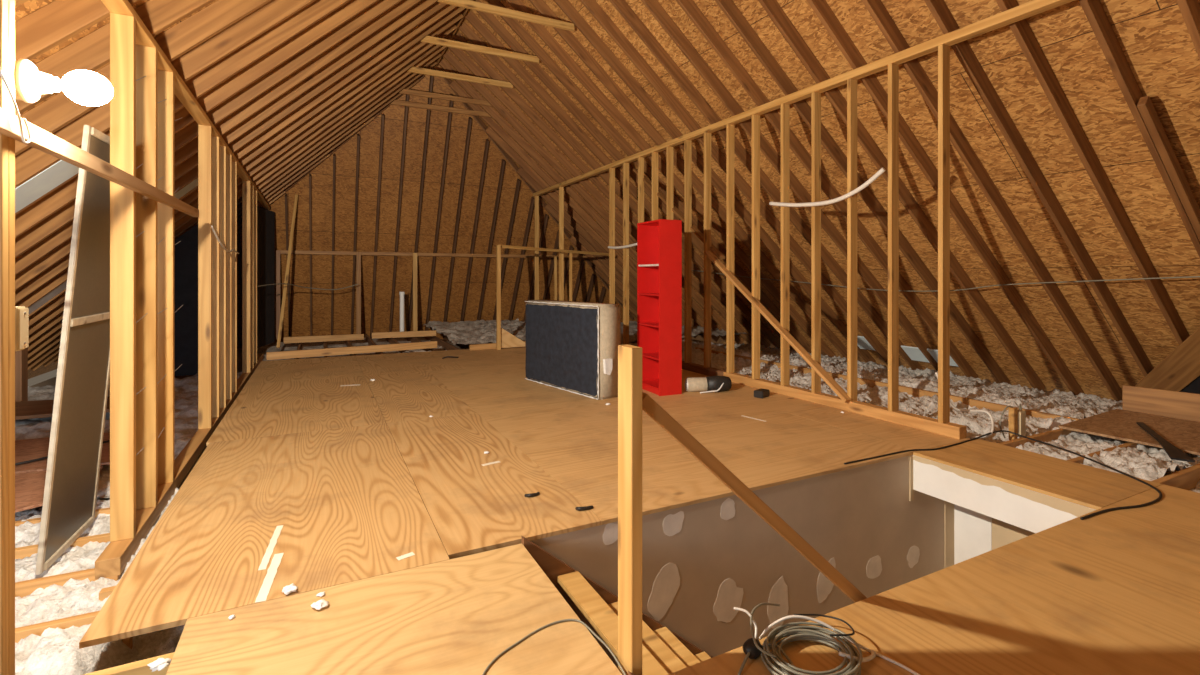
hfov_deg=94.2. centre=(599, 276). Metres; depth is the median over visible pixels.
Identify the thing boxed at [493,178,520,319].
rafter
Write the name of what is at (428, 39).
tie
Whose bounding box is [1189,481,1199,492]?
insulation
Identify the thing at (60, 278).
rafter
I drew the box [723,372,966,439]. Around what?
plate
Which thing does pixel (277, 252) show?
post
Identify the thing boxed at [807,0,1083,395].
rafter
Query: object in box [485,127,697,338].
rafter
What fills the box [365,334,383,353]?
joist
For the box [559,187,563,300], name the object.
stud
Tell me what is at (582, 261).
rafter
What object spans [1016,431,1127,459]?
insulation
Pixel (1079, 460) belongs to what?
joist
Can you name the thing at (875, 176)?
cable
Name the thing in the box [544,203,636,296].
rafter
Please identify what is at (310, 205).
stud
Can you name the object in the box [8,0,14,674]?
stud
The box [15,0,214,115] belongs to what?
rafter
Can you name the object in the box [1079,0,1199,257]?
rafter
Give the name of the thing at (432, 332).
board
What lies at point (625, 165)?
stud
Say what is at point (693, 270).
wire
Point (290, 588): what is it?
scrap
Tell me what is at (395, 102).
tie
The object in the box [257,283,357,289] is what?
wire
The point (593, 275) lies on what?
rafter
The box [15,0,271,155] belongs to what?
rafter
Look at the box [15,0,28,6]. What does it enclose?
rafter
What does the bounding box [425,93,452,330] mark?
rafter
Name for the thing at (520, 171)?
rafter
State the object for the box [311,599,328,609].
scrap
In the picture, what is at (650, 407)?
brace
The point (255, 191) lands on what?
stud
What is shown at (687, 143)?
stud
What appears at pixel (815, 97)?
stud
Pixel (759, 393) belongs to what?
box
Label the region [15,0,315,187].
rafter
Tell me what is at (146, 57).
stud
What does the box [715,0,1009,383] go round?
rafter
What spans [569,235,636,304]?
rafter
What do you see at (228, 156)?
stud
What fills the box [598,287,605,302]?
rafter
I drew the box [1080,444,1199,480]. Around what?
insulation
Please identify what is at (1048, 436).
joist
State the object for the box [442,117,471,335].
rafter
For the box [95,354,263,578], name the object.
plate
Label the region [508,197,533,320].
rafter
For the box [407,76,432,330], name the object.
rafter
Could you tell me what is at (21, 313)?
switch box
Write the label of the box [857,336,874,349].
foam baffle
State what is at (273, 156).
rafter
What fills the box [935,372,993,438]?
cable
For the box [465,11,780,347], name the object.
rafter
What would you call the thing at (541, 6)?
rafter
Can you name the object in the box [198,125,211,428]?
stud
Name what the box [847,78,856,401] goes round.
stud
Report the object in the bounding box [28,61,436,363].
rafter
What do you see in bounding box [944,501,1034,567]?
wall
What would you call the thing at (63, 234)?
rafter
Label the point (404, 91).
tie
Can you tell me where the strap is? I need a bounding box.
[1136,422,1194,461]
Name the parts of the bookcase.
panel, panel, shelf, shelf, shelf, shelf, panel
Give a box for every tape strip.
[255,553,283,602]
[258,525,282,569]
[396,552,414,559]
[482,461,499,465]
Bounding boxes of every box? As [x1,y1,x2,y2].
[15,306,28,350]
[754,388,769,398]
[999,404,1025,439]
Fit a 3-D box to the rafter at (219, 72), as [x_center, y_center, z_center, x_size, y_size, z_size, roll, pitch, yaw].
[-3.135,-1.276,4.075,5.767,5.349,0.038,0,0,-27]
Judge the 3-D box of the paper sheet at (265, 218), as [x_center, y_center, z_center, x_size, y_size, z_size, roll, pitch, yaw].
[-5.673,0.010,9.233,0.142,2.420,2.500,0,0,-22]
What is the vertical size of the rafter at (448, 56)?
5.474 m
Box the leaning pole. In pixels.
[276,194,297,347]
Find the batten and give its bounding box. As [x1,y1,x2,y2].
[0,107,198,216]
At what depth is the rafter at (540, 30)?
8.18 m
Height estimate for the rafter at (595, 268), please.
1.834 m
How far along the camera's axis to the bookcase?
5.69 m
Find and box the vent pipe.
[399,292,404,331]
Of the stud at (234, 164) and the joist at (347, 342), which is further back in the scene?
the joist at (347, 342)
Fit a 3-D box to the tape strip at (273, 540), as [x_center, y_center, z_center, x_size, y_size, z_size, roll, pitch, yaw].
[-1.462,1.199,2.483,0.032,0.002,0.432,0,0,-21]
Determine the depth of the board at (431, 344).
8.54 m
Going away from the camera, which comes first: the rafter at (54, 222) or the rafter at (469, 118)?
the rafter at (54, 222)
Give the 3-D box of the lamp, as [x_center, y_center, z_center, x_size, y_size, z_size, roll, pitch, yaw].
[-1.665,-0.590,1.719,0.258,0.128,0.128,0,0,-27]
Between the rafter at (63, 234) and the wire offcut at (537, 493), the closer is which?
the wire offcut at (537, 493)
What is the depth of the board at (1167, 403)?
4.75 m
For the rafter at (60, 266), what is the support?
attached to the roof sheathing
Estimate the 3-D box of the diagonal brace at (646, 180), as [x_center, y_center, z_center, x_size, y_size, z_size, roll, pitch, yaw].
[1.003,-0.925,7.594,0.085,1.436,2.067,0,0,-27]
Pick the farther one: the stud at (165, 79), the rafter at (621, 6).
the rafter at (621, 6)
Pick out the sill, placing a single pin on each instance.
(488, 345)
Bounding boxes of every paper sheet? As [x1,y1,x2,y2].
[109,224,197,379]
[257,205,274,348]
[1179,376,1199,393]
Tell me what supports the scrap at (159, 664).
on the joist at (140, 667)
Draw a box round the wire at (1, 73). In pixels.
[0,69,31,142]
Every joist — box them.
[15,508,109,525]
[15,533,109,558]
[15,568,118,597]
[15,611,132,648]
[83,652,174,674]
[294,343,301,358]
[345,340,355,355]
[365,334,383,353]
[386,338,408,352]
[405,337,435,350]
[424,336,460,349]
[443,334,470,348]
[695,347,1079,419]
[998,428,1073,447]
[1067,442,1137,463]
[1152,463,1199,489]
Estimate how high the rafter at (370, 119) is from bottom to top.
4.440 m
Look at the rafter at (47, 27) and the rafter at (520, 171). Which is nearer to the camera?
the rafter at (47, 27)
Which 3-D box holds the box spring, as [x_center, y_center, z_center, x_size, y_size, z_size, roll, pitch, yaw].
[-0.321,0.738,6.008,0.307,0.925,1.451,0,0,-38]
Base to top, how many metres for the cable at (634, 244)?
0.068 m
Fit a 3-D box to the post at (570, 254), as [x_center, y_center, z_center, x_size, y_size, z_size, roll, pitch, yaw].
[-0.565,0.370,10.762,0.050,1.660,0.040,0,0,-27]
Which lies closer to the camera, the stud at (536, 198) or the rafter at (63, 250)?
the rafter at (63, 250)
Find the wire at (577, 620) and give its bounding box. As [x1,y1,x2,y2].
[482,619,625,674]
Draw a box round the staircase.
[522,536,712,674]
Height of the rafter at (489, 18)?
5.474 m
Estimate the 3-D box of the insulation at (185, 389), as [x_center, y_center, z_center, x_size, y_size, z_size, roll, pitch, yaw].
[-4.829,1.314,5.011,2.316,0.134,4.712,0,0,-27]
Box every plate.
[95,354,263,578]
[101,0,269,208]
[533,0,1074,196]
[682,361,725,375]
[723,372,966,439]
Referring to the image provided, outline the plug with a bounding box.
[734,607,793,674]
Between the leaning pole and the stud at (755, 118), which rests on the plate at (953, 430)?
the stud at (755, 118)
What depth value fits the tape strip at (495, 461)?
3.57 m
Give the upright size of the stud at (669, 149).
2.865 m
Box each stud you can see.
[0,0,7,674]
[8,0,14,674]
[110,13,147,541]
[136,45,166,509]
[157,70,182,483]
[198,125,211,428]
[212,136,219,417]
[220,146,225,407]
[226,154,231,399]
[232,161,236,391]
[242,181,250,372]
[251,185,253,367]
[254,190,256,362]
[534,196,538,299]
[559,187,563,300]
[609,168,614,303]
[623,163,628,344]
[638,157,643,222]
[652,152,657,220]
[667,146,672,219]
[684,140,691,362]
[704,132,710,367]
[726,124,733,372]
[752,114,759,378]
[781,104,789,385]
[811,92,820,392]
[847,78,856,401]
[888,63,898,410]
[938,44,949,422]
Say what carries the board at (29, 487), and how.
on the insulation at (185, 389)
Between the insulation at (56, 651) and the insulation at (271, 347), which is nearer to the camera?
the insulation at (56, 651)
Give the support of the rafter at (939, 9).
attached to the roof sheathing
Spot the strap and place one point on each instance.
(1173, 452)
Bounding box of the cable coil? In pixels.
[750,603,862,674]
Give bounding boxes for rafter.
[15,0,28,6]
[15,0,137,60]
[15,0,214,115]
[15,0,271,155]
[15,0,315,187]
[15,0,349,214]
[15,0,378,237]
[15,0,401,257]
[15,0,421,275]
[15,0,437,290]
[15,2,446,303]
[15,4,456,307]
[28,46,445,351]
[28,52,441,357]
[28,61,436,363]
[28,78,418,369]
[29,6,465,316]
[29,13,463,326]
[29,24,456,335]
[29,34,451,343]
[31,116,374,370]
[43,153,329,366]
[54,190,285,363]
[237,233,241,303]
[240,75,424,227]
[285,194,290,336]
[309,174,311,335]
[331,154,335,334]
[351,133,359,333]
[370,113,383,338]
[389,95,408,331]
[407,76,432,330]
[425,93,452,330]
[439,59,719,341]
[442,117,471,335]
[443,51,725,341]
[444,78,632,319]
[448,47,742,344]
[449,81,703,338]
[453,33,751,342]
[459,23,769,347]
[460,139,488,320]
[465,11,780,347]
[476,0,794,349]
[477,159,504,320]
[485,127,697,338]
[486,0,810,352]
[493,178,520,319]
[506,0,834,356]
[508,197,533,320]
[516,167,636,289]
[523,214,547,321]
[529,0,846,357]
[543,230,558,299]
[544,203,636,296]
[553,0,875,362]
[557,245,572,299]
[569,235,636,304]
[572,260,584,300]
[580,0,887,364]
[585,273,594,301]
[592,264,636,310]
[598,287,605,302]
[609,0,922,369]
[615,291,636,317]
[641,0,937,370]
[676,0,978,377]
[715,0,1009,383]
[758,0,1044,390]
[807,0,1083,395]
[862,0,1121,401]
[924,0,1153,376]
[996,0,1188,344]
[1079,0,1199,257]
[1137,96,1199,241]
[1176,0,1199,58]
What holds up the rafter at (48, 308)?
attached to the roof sheathing
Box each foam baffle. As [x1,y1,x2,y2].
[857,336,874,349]
[901,346,929,362]
[927,349,958,366]
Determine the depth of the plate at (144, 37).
3.61 m
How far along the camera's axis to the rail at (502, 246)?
10.26 m
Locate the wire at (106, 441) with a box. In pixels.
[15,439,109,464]
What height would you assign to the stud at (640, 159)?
2.865 m
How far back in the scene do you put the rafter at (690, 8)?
6.35 m
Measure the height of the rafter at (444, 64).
5.474 m
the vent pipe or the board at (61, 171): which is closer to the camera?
the board at (61, 171)
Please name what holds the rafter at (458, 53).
attached to the roof sheathing
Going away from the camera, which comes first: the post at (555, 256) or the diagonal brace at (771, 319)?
the diagonal brace at (771, 319)
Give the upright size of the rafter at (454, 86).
5.247 m
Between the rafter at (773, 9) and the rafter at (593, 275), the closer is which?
the rafter at (773, 9)
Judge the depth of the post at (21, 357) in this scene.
5.68 m
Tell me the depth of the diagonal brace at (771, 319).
5.60 m
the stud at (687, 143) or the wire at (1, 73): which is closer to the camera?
the wire at (1, 73)
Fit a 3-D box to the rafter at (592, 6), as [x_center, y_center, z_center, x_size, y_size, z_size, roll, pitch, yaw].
[1.944,-1.218,7.553,6.383,5.474,0.038,0,0,-27]
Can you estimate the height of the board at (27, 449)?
0.015 m
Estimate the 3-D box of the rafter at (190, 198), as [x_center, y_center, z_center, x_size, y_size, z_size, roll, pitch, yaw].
[-4.419,-1.276,6.614,5.767,5.349,0.038,0,0,-27]
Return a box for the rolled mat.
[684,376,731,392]
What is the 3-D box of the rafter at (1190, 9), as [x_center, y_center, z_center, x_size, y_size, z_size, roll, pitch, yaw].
[3.961,-1.218,3.564,6.383,5.474,0.038,0,0,-27]
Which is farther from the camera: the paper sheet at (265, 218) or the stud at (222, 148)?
the paper sheet at (265, 218)
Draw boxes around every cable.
[608,243,636,248]
[769,167,885,206]
[844,430,1161,519]
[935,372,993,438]
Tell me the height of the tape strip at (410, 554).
0.002 m
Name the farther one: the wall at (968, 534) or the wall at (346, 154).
the wall at (346, 154)
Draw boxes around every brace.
[633,168,724,258]
[642,392,866,602]
[704,250,852,402]
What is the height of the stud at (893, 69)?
2.865 m
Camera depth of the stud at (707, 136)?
6.81 m
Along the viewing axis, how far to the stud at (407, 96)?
11.45 m
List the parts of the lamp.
bulb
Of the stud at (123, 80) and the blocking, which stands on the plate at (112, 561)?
the stud at (123, 80)
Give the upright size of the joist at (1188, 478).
0.190 m
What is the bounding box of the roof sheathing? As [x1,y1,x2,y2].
[15,0,1199,399]
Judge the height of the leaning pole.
2.755 m
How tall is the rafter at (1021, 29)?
5.474 m
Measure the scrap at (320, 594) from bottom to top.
0.011 m
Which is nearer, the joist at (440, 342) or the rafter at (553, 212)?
the joist at (440, 342)
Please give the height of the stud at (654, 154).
2.865 m
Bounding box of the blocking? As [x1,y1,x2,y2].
[99,586,115,600]
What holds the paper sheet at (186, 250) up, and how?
on the insulation at (185, 389)
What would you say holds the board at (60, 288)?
attached to the rafter at (190, 198)
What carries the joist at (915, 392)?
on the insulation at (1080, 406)
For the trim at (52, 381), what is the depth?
8.19 m
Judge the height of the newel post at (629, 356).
1.284 m
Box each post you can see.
[15,348,27,401]
[275,250,279,338]
[356,252,360,333]
[413,253,416,330]
[496,245,525,349]
[554,255,556,299]
[569,253,571,300]
[618,345,641,674]
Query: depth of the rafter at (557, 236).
13.80 m
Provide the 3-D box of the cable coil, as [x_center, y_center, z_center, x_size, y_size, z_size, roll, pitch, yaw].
[0.649,1.150,1.768,0.334,0.091,0.366,0,0,31]
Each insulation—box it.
[15,372,241,499]
[15,488,184,674]
[241,337,445,371]
[403,350,426,352]
[423,318,525,344]
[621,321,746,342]
[621,340,1121,442]
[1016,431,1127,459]
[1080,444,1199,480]
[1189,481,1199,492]
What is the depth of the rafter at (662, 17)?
6.65 m
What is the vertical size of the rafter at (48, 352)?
5.122 m
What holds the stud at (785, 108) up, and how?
on the plate at (953, 430)
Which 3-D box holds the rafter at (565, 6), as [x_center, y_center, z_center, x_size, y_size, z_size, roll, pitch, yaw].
[1.761,-1.218,7.916,6.383,5.474,0.038,0,0,-27]
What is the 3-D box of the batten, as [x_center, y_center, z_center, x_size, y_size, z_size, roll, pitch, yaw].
[-2.184,-0.435,2.610,0.034,0.057,3.030,0,0,-27]
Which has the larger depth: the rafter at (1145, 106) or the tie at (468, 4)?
the tie at (468, 4)
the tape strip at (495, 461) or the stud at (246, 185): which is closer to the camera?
the tape strip at (495, 461)
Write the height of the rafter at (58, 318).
5.349 m
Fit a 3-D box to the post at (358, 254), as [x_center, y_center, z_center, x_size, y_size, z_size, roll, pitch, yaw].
[-4.990,0.355,11.538,0.089,1.730,0.038,0,0,-27]
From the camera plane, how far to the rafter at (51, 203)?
4.59 m
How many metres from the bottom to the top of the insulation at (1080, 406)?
0.371 m
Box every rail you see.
[280,250,588,258]
[501,245,608,255]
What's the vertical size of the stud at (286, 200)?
3.020 m
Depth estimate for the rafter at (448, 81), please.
12.11 m
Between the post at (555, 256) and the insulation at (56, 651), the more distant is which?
the post at (555, 256)
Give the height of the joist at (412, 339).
0.170 m
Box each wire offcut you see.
[524,492,539,496]
[575,505,593,510]
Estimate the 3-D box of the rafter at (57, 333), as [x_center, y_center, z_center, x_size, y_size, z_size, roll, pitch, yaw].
[-5.335,-1.276,8.428,5.767,5.349,0.038,0,0,-27]
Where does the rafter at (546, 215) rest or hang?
attached to the wall at (346, 154)
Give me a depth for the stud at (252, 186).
7.65 m
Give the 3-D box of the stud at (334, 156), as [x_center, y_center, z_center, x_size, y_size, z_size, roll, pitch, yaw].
[-5.495,-0.437,11.482,0.038,3.772,2.322,0,0,-27]
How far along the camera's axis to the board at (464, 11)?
8.78 m
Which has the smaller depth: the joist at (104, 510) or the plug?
the plug
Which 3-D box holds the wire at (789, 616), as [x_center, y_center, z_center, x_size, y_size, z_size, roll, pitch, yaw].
[0.789,1.160,1.747,0.547,0.079,0.141,0,0,24]
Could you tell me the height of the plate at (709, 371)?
0.090 m
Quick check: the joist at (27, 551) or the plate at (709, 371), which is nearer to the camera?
the joist at (27, 551)
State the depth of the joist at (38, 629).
2.11 m
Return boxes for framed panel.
[35,125,109,574]
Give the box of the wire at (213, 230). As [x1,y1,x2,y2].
[211,225,238,253]
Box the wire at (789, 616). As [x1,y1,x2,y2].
[759,615,919,674]
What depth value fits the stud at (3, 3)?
1.57 m
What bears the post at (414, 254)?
attached to the rail at (281, 251)
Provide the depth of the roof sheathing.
5.38 m
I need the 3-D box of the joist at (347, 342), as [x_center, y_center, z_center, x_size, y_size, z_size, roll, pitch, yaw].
[-4.535,1.315,10.111,0.038,0.170,3.660,0,0,-27]
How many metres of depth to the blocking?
2.29 m
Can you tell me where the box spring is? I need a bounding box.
[525,300,620,399]
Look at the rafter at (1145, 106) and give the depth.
4.02 m
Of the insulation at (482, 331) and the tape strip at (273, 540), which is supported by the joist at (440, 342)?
the insulation at (482, 331)
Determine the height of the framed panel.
1.982 m
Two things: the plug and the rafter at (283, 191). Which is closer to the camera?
the plug
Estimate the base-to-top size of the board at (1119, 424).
0.018 m
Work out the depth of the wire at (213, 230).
4.94 m
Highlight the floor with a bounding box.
[79,347,1199,674]
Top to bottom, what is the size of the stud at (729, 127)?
2.865 m
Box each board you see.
[15,160,78,212]
[15,396,109,419]
[15,432,109,473]
[15,466,102,512]
[28,281,66,313]
[174,178,197,198]
[266,341,436,359]
[284,334,363,342]
[372,330,435,338]
[435,0,473,67]
[1059,409,1199,454]
[1122,385,1199,421]
[1135,327,1199,390]
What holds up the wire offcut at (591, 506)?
on the floor
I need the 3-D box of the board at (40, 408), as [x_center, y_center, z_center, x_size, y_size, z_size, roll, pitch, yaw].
[-5.065,1.225,5.255,1.500,0.030,0.850,0,0,-27]
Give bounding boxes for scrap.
[147,658,170,671]
[282,583,297,594]
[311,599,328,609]
[316,591,324,596]
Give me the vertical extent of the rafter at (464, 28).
5.474 m
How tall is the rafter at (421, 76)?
5.057 m
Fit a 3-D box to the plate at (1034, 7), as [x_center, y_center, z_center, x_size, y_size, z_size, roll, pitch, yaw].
[0.793,-1.790,7.863,0.089,0.068,9.880,0,0,-27]
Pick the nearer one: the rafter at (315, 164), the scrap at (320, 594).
the scrap at (320, 594)
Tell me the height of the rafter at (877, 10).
5.474 m
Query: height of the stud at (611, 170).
2.865 m
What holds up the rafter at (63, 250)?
attached to the roof sheathing
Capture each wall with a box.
[237,64,636,348]
[520,455,943,656]
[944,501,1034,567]
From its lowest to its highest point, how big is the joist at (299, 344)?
0.170 m
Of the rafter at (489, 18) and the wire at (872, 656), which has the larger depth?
the rafter at (489, 18)
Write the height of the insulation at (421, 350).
0.083 m
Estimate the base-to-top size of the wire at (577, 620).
0.009 m
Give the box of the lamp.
[14,59,112,105]
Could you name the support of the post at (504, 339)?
on the floor
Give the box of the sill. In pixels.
[469,341,524,349]
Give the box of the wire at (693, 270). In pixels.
[693,270,1199,291]
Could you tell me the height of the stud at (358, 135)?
4.148 m
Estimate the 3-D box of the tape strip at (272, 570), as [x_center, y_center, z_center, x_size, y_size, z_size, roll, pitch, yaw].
[-1.321,1.199,2.235,0.039,0.002,0.382,0,0,-21]
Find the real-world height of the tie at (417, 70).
0.085 m
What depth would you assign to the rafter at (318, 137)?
8.47 m
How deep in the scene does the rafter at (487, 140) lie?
12.36 m
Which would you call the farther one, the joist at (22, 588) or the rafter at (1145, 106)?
the rafter at (1145, 106)
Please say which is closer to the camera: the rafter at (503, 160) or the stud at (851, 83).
the stud at (851, 83)
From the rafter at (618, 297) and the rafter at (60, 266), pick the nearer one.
the rafter at (60, 266)
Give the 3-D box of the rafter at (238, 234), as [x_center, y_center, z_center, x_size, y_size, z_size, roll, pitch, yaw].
[-7.148,0.315,11.148,0.038,2.268,1.427,0,0,-27]
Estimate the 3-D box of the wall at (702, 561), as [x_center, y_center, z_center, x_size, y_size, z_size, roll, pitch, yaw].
[1.105,2.560,3.302,3.290,2.679,0.023,0,0,-27]
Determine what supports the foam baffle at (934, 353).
attached to the rafter at (662, 17)
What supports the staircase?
attached to the wall
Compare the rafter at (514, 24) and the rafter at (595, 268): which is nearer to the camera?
the rafter at (514, 24)
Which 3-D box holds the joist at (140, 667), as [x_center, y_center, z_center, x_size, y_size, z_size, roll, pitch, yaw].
[-1.916,1.345,1.575,1.400,0.200,0.038,0,0,-27]
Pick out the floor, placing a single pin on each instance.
(1115, 592)
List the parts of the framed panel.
frame rail, frame rail, frame rail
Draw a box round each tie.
[390,100,490,117]
[399,89,491,105]
[407,67,512,87]
[421,36,538,62]
[437,0,573,30]
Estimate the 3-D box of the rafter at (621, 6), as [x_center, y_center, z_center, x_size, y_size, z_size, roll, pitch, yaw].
[2.128,-1.218,7.191,6.383,5.474,0.038,0,0,-27]
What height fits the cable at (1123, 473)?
0.038 m
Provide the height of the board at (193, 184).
0.376 m
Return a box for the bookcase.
[637,219,681,395]
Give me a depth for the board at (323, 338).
10.29 m
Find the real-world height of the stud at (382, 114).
4.524 m
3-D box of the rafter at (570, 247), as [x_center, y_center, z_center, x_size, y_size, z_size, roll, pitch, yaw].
[-0.988,0.338,14.276,0.038,2.221,1.399,0,0,-27]
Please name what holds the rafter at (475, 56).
attached to the roof sheathing
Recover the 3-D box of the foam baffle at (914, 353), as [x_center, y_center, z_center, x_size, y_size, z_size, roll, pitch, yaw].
[4.667,1.146,8.241,0.270,0.234,0.300,0,0,-27]
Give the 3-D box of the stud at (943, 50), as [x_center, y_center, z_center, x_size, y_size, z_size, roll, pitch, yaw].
[2.619,-0.323,4.250,0.089,2.865,0.038,0,0,-27]
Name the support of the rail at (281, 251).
attached to the stud at (407, 96)
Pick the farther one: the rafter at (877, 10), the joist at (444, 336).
the joist at (444, 336)
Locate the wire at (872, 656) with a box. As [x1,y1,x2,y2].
[839,650,875,661]
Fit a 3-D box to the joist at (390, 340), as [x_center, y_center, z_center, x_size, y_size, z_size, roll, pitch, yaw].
[-3.810,1.315,10.478,0.038,0.170,3.660,0,0,-27]
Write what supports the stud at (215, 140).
on the plate at (112, 561)
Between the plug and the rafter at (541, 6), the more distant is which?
the rafter at (541, 6)
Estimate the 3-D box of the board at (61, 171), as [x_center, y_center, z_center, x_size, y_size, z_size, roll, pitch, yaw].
[-3.931,-0.268,3.447,1.105,1.024,0.360,0,0,-27]
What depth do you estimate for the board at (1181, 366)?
5.44 m
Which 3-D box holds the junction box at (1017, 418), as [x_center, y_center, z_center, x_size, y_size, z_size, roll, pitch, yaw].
[3.235,1.137,4.349,0.316,0.266,0.065,0,0,-27]

